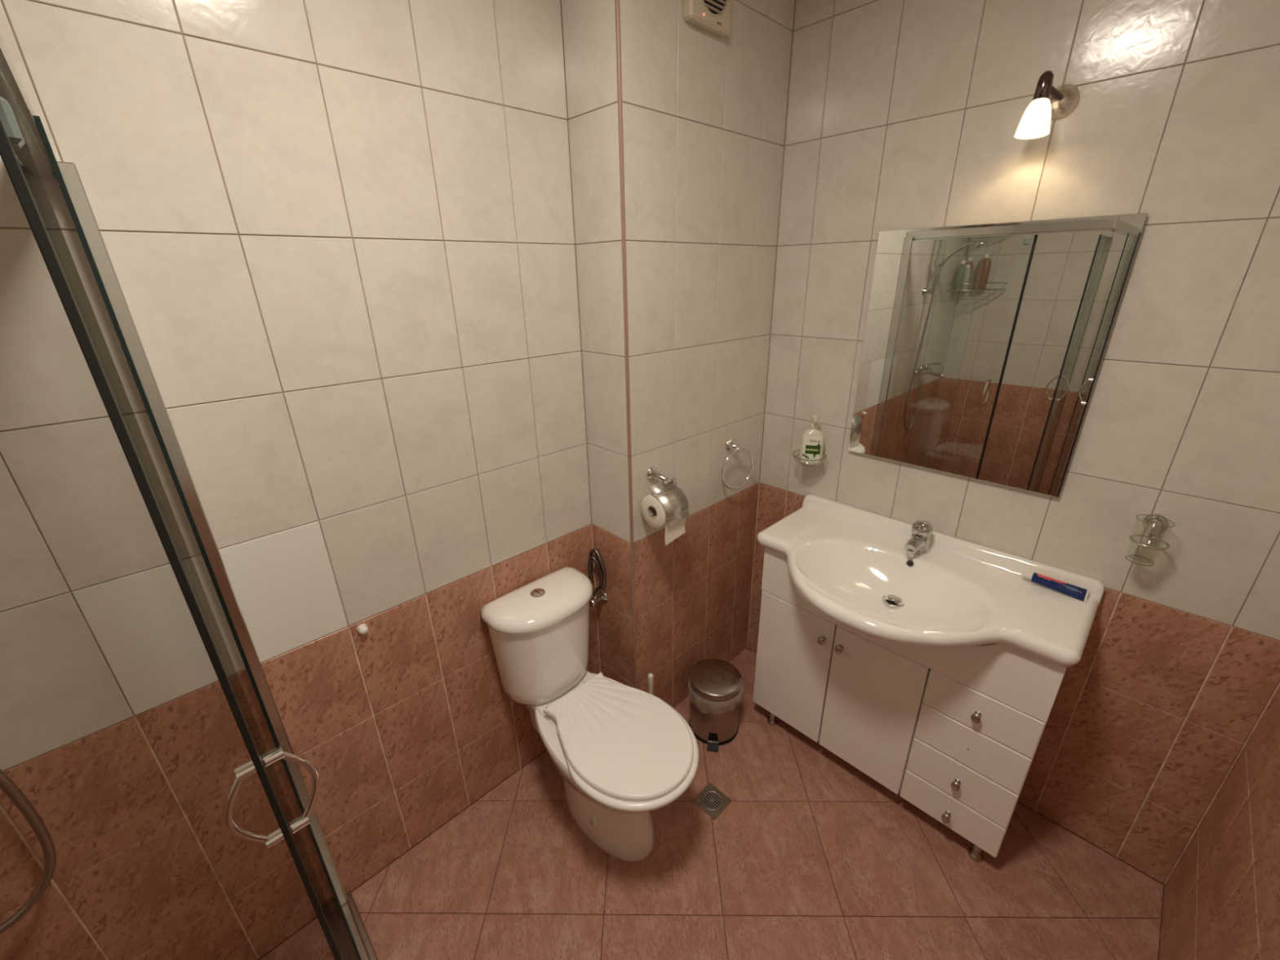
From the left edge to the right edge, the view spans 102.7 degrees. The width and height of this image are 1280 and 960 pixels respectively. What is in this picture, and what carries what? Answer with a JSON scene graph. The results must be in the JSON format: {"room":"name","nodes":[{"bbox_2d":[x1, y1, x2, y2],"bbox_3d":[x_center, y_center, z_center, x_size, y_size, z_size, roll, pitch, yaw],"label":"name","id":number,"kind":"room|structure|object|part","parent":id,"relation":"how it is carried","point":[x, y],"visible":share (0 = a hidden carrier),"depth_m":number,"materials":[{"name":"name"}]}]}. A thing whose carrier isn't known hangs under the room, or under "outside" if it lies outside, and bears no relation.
{"room":"bathroom","nodes":[
{"label":"bathroom","id":0,"kind":"room"},
{"bbox_2d":[0,0,600,959],"bbox_3d":[-1.023,0.074,0.973,2.376,2.530,0.101,-21,29,-40],"label":"wall","id":1,"kind":"structure","parent":0,"point":[338,236],"depth_m":1.10,"materials":[{"name":"beige tile"}]},
{"bbox_2d":[356,623,368,634],"bbox_3d":[-0.715,0.388,1.323,0.025,0.025,0.021,-21,29,-40],"label":"bumper cover","id":2,"kind":"object","parent":1,"relation":"attached to","point":[362,628],"visible":1,"depth_m":1.32,"materials":[{"name":"white plastic"}]},
{"bbox_2d":[588,548,608,608],"bbox_3d":[-0.186,0.368,1.813,0.137,0.226,0.079,-21,29,-40],"label":"supply valve","id":3,"kind":"object","parent":1,"relation":"attached to","point":[602,597],"visible":0.83,"depth_m":1.83,"materials":[{"name":"silver metal"}]},
{"bbox_3d":[-0.172,0.446,1.856,0.020,0.034,0.034,-21,29,-40],"label":"handle","id":4,"kind":"part","parent":3,"relation":"part of","materials":[{"name":"silver metal"}]},
{"bbox_2d":[560,0,644,688],"bbox_3d":[-0.086,-0.202,1.613,0.061,2.530,0.205,-21,29,-40],"label":"wall","id":5,"kind":"structure","parent":0,"point":[588,26],"depth_m":1.46,"materials":[{"name":"beige tile"}]},
{"bbox_2d":[614,0,637,688],"bbox_3d":[-0.034,-0.168,1.528,0.008,2.530,0.008,-21,29,-40],"label":"trim","id":6,"kind":"structure","parent":5,"relation":"attached to","point":[616,2],"depth_m":1.40,"materials":[{"name":"brown plastic"}]},
{"bbox_2d":[619,0,795,707],"bbox_3d":[0.247,-0.288,1.812,0.828,2.530,0.061,-21,29,-40],"label":"wall","id":7,"kind":"structure","parent":0,"point":[704,138],"depth_m":1.61,"materials":[{"name":"beige tile"}]},
{"bbox_2d":[646,466,689,526],"bbox_3d":[0.079,0.043,1.625,0.123,0.151,0.128,-21,29,-40],"label":"paper holder","id":8,"kind":"object","parent":7,"relation":"attached to","point":[674,502],"visible":0.99,"depth_m":1.61,"materials":[{"name":"silver metal"}]},
{"bbox_3d":[0.061,-0.014,1.629,0.047,0.048,0.068,-21,29,-40],"label":"rosette arm","id":9,"kind":"part","parent":8,"relation":"part of","materials":[{"name":"silver metal"}]},
{"bbox_2d":[640,493,685,545],"bbox_3d":[0.075,0.108,1.647,0.099,0.152,0.112,-21,29,-40],"label":"toilet roll","id":10,"kind":"object","parent":8,"relation":"hanging from","point":[650,503],"visible":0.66,"depth_m":1.61,"materials":[{"name":"beige paper"}]},
{"bbox_2d":[684,0,731,37],"bbox_3d":[0.176,-1.256,1.299,0.164,0.172,0.034,-21,29,-40],"label":"exhaust fan","id":11,"kind":"object","parent":7,"relation":"attached to","point":[713,16],"visible":1,"depth_m":1.31,"materials":[{"name":"beige plastic"}]},
{"bbox_2d":[697,0,729,22],"bbox_3d":[0.185,-1.248,1.292,0.144,0.144,0.004,-21,29,-40],"label":"grille","id":12,"kind":"object","parent":11,"relation":"attached to","point":[708,11],"depth_m":1.31,"materials":[{"name":"beige plastic"}]},
{"bbox_2d":[720,438,753,488],"bbox_3d":[0.356,-0.061,1.930,0.161,0.192,0.054,-17,27,-34],"label":"towel ring","id":13,"kind":"object","parent":7,"relation":"attached to","point":[730,444],"visible":1,"depth_m":1.90,"materials":[{"name":"silver metal"}]},
{"bbox_3d":[0.351,-0.127,1.899,0.046,0.046,0.053,-21,29,-40],"label":"rosette arm","id":14,"kind":"part","parent":13,"relation":"part of","materials":[{"name":"silver metal"}]},
{"bbox_2d":[257,647,1164,959],"bbox_3d":[-0.109,1.414,1.121,3.150,0.100,1.861,-21,29,-40],"label":"floor","id":15,"kind":"structure","parent":0,"point":[811,856],"depth_m":1.51,"materials":[{"name":"brown tile"}]},
{"bbox_2d":[0,31,377,959],"bbox_3d":[-0.950,0.649,0.408,1.244,1.880,1.054,-21,29,-40],"label":"shower enclosure","id":16,"kind":"object","parent":15,"relation":"on","point":[27,153],"visible":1,"depth_m":0.68,"materials":[{"name":"silver metal"}]},
{"bbox_3d":[-0.601,-0.370,0.473,0.039,0.048,0.930,-21,29,-40],"label":"rail","id":17,"kind":"part","parent":16,"relation":"part of","materials":[{"name":"silver metal"}]},
{"bbox_3d":[-0.529,0.450,0.693,0.050,0.151,0.017,-21,29,-40],"label":"handle","id":18,"kind":"part","parent":16,"relation":"part of","materials":[{"name":"silver metal"}]},
{"bbox_3d":[-0.487,0.434,0.730,0.050,0.151,0.017,-21,29,-40],"label":"handle","id":19,"kind":"part","parent":16,"relation":"part of","materials":[{"name":"silver metal"}]},
{"bbox_3d":[-0.552,1.332,1.169,0.069,0.032,0.936,-21,29,-40],"label":"rail","id":20,"kind":"part","parent":16,"relation":"part of","materials":[{"name":"silver metal"}]},
{"bbox_2d":[480,566,698,862],"bbox_3d":[-0.121,0.761,1.581,0.377,0.770,0.679,-21,29,-40],"label":"toilet","id":21,"kind":"object","parent":15,"relation":"on","point":[622,753],"visible":1,"depth_m":1.54,"materials":[{"name":"white ceramic"}]},
{"bbox_3d":[-0.296,0.375,1.600,0.358,0.050,0.206,-21,29,-40],"label":"tank lid","id":22,"kind":"part","parent":21,"relation":"part of","materials":[{"name":"white ceramic"}]},
{"bbox_3d":[-0.296,0.543,1.671,0.336,0.310,0.187,-21,29,-40],"label":"tank","id":23,"kind":"part","parent":21,"relation":"part of","materials":[{"name":"white ceramic"}]},
{"bbox_3d":[-0.108,0.936,1.643,0.348,0.398,0.576,-21,29,-40],"label":"bowl","id":24,"kind":"part","parent":21,"relation":"part of","materials":[{"name":"white ceramic"}]},
{"bbox_3d":[-0.055,0.740,1.500,0.344,0.017,0.458,-21,29,-40],"label":"lid","id":25,"kind":"part","parent":21,"relation":"part of","materials":[{"name":"white plastic"}]},
{"bbox_3d":[-0.048,0.760,1.502,0.371,0.020,0.468,-21,29,-40],"label":"seat","id":26,"kind":"part","parent":21,"relation":"part of","materials":[{"name":"white plastic"}]},
{"bbox_2d":[648,672,653,694],"bbox_3d":[0.041,0.857,1.891,0.094,0.354,0.094,-21,29,-40],"label":"toilet brush","id":27,"kind":"object","parent":15,"relation":"on","point":[650,675],"visible":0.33,"depth_m":1.83,"materials":[{"name":"white plastic"}]},
{"bbox_2d":[692,782,732,820],"bbox_3d":[0.247,1.098,1.753,0.097,0.004,0.097,-21,29,-40],"label":"floor drain","id":28,"kind":"object","parent":15,"relation":"on","point":[710,799],"visible":1,"depth_m":1.75,"materials":[{"name":"grey metal"}]},
{"bbox_2d":[688,658,742,751],"bbox_3d":[0.289,0.862,1.997,0.222,0.256,0.214,-21,29,-40],"label":"pedal bin","id":29,"kind":"object","parent":15,"relation":"on","point":[716,685],"visible":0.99,"depth_m":1.93,"materials":[{"name":"silver metal"}]},
{"bbox_3d":[0.290,0.759,1.959,0.198,0.036,0.198,-21,29,-40],"label":"lid","id":30,"kind":"part","parent":29,"relation":"part of","materials":[{"name":"silver metal"}]},
{"bbox_2d":[752,547,1066,862],"bbox_3d":[0.846,0.663,1.753,0.352,0.788,0.843,-21,29,-40],"label":"vanity cabinet","id":31,"kind":"object","parent":15,"relation":"on","point":[957,731],"visible":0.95,"depth_m":1.57,"materials":[{"name":"white painted wood"},{"name":"chrome"}]},
{"bbox_3d":[0.551,0.679,1.871,0.018,0.524,0.280,-21,29,-40],"label":"door","id":32,"kind":"part","parent":31,"relation":"part of","materials":[{"name":"white wood"}]},
{"bbox_3d":[0.608,0.535,1.712,0.027,0.034,0.024,-21,29,-40],"label":"knob","id":33,"kind":"part","parent":31,"relation":"part of","materials":[{"name":"silver metal"}]},
{"bbox_3d":[0.651,0.551,1.671,0.027,0.034,0.024,-21,29,-40],"label":"knob","id":34,"kind":"part","parent":31,"relation":"part of","materials":[{"name":"silver metal"}]},
{"bbox_3d":[0.749,0.752,1.680,0.018,0.524,0.278,-21,29,-40],"label":"door","id":35,"kind":"part","parent":31,"relation":"part of","materials":[{"name":"white wood"}]},
{"bbox_3d":[0.740,0.422,1.550,0.018,0.178,0.843,-21,29,-40],"label":"panel","id":36,"kind":"part","parent":31,"relation":"part of","materials":[{"name":"white"}]},
{"bbox_2d":[756,493,1105,667],"bbox_3d":[0.757,0.326,1.544,0.572,0.182,0.894,-21,29,-40],"label":"washbasin","id":37,"kind":"object","parent":31,"relation":"in","point":[851,565],"visible":1,"depth_m":1.53,"materials":[{"name":"white ceramic"}]},
{"bbox_2d":[904,520,933,557],"bbox_3d":[0.883,0.184,1.627,0.114,0.105,0.062,-21,29,-40],"label":"faucet","id":38,"kind":"object","parent":37,"relation":"on","point":[918,543],"visible":1,"depth_m":1.61,"materials":[{"name":"silver metal"}]},
{"bbox_3d":[0.874,0.206,1.626,0.088,0.054,0.048,-21,29,-40],"label":"spout","id":39,"kind":"part","parent":38,"relation":"part of","materials":[{"name":"silver metal"}]},
{"bbox_3d":[0.891,0.154,1.625,0.088,0.049,0.061,-21,29,-40],"label":"lever","id":40,"kind":"part","parent":38,"relation":"part of","materials":[{"name":"silver metal"}]},
{"bbox_2d":[1021,571,1089,602],"bbox_3d":[1.160,0.290,1.433,0.150,0.032,0.040,19,29,41],"label":"toothpaste tube","id":41,"kind":"object","parent":37,"relation":"on","point":[1076,592],"visible":1,"depth_m":1.42,"materials":[{"name":"blue plastic"}]},
{"bbox_2d":[1059,584,1081,592],"bbox_3d":[1.181,0.299,1.407,0.053,0.009,0.015,19,53,41],"label":"print","id":42,"kind":"object","parent":41,"relation":"on","point":[1063,588],"depth_m":1.41,"materials":[{"name":"blue"}]},
{"bbox_3d":[0.932,1.026,1.557,0.027,0.034,0.024,-21,29,-40],"label":"knob","id":43,"kind":"part","parent":31,"relation":"part of","materials":[{"name":"silver metal"}]},
{"bbox_3d":[0.948,1.011,1.566,0.018,0.122,0.272,-21,29,-40],"label":"drawer","id":44,"kind":"part","parent":31,"relation":"part of","materials":[{"name":"white wood"}]},
{"bbox_3d":[0.930,0.898,1.505,0.027,0.034,0.024,-21,29,-40],"label":"knob","id":45,"kind":"part","parent":31,"relation":"part of","materials":[{"name":"silver metal"}]},
{"bbox_3d":[0.946,0.889,1.517,0.018,0.134,0.272,-21,29,-40],"label":"drawer","id":46,"kind":"part","parent":31,"relation":"part of","materials":[{"name":"white wood"}]},
{"bbox_3d":[0.943,0.762,1.466,0.018,0.133,0.272,-21,29,-40],"label":"drawer","id":47,"kind":"part","parent":31,"relation":"part of","materials":[{"name":"white wood"}]},
{"bbox_3d":[0.925,0.653,1.407,0.027,0.034,0.024,-21,29,-40],"label":"knob","id":48,"kind":"part","parent":31,"relation":"part of","materials":[{"name":"silver metal"}]},
{"bbox_3d":[0.941,0.639,1.417,0.018,0.126,0.272,-21,29,-40],"label":"drawer","id":49,"kind":"part","parent":31,"relation":"part of","materials":[{"name":"white wood"}]},
{"bbox_2d":[746,0,1279,884],"bbox_3d":[1.052,-0.187,1.521,0.101,2.530,1.603,-21,29,-40],"label":"wall","id":50,"kind":"structure","parent":0,"point":[901,114],"depth_m":1.31,"materials":[{"name":"beige tile"}]},
{"bbox_2d":[791,449,826,466],"bbox_3d":[0.620,-0.084,1.875,0.125,0.049,0.121,-21,29,-40],"label":"soap dish","id":51,"kind":"object","parent":50,"relation":"attached to","point":[796,455],"visible":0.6,"depth_m":1.84,"materials":[{"name":"silver metal"}]},
{"bbox_3d":[0.618,-0.077,1.876,0.120,0.032,0.120,-21,29,-40],"label":"dish","id":52,"kind":"part","parent":51,"relation":"part of","materials":[{"name":"clear glass"}]},
{"bbox_2d":[799,413,823,462],"bbox_3d":[0.619,-0.147,1.835,0.080,0.180,0.066,5,23,15],"label":"soap bottle","id":53,"kind":"object","parent":51,"relation":"on","point":[811,445],"visible":0.98,"depth_m":1.83,"materials":[{"name":"beige plastic"}]},
{"bbox_3d":[0.614,-0.108,1.832,0.060,0.097,0.001,5,23,15],"label":"label panel","id":54,"kind":"part","parent":53,"relation":"part of","materials":[{"name":"white paper"}]},
{"bbox_2d":[848,213,1147,497],"bbox_3d":[0.942,-0.354,1.482,0.018,0.697,0.596,-21,29,-40],"label":"wall mirror","id":55,"kind":"object","parent":50,"relation":"attached to","point":[984,345],"visible":1,"depth_m":1.43,"materials":[{"name":"white mirror"}]},
{"bbox_2d":[1013,71,1079,139],"bbox_3d":[0.944,-0.869,1.189,0.134,0.126,0.068,-12,24,-25],"label":"wall lamp","id":56,"kind":"object","parent":50,"relation":"attached to","point":[1049,103],"visible":1,"depth_m":1.18,"materials":[{"name":"white glass"}]},
{"bbox_3d":[0.915,-0.839,1.184,0.068,0.074,0.068,-21,29,-40],"label":"lamp shade","id":57,"kind":"part","parent":56,"relation":"part of","materials":[{"name":"white glass"}]},
{"bbox_3d":[0.942,-0.899,1.175,0.079,0.060,0.031,-9,23,-19],"label":"arm","id":58,"kind":"part","parent":56,"relation":"part of","materials":[{"name":"grey metal"}]},
{"bbox_3d":[0.981,-0.886,1.198,0.037,0.070,0.070,-21,29,-40],"label":"wall plate","id":59,"kind":"part","parent":56,"relation":"part of","materials":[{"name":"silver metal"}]},
{"bbox_2d":[1128,513,1169,549],"bbox_3d":[1.263,0.126,1.259,0.104,0.058,0.074,-21,29,-40],"label":"holder","id":60,"kind":"object","parent":50,"relation":"attached to","point":[1152,531],"visible":0.96,"depth_m":1.27,"materials":[{"name":"silver metal"}]},
{"bbox_2d":[1124,514,1175,566],"bbox_3d":[1.247,0.150,1.258,0.069,0.113,0.069,-21,29,-40],"label":"drinking glass","id":61,"kind":"object","parent":60,"relation":"hanging from","point":[1128,553],"visible":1,"depth_m":1.26,"materials":[{"name":"grey"}]},
{"bbox_3d":[1.287,0.116,1.281,0.037,0.058,0.046,-21,29,-40],"label":"rosette arm","id":62,"kind":"part","parent":60,"relation":"part of","materials":[{"name":"silver metal"}]},
{"bbox_2d":[1158,685,1279,959],"bbox_3d":[0.445,0.433,0.009,3.053,2.530,0.101,-21,29,-40],"label":"wall","id":63,"kind":"structure","parent":0,"point":[1221,898],"depth_m":1.13,"materials":[{"name":"brown tile"}]},
{"bbox_3d":[-1.192,-0.299,0.500,0.044,0.544,0.109,-21,29,-40],"label":"shower rail","id":64,"kind":"object","parent":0,"visible":0},
{"bbox_2d":[0,768,56,933],"bbox_3d":[-1.117,0.284,0.618,0.248,1.257,0.273,-21,29,-40],"label":"shower hose","id":65,"kind":"object","parent":64,"relation":"hanging from","point":[7,785],"visible":1,"depth_m":0.95,"materials":[{"name":"silver metal"}]}
]}

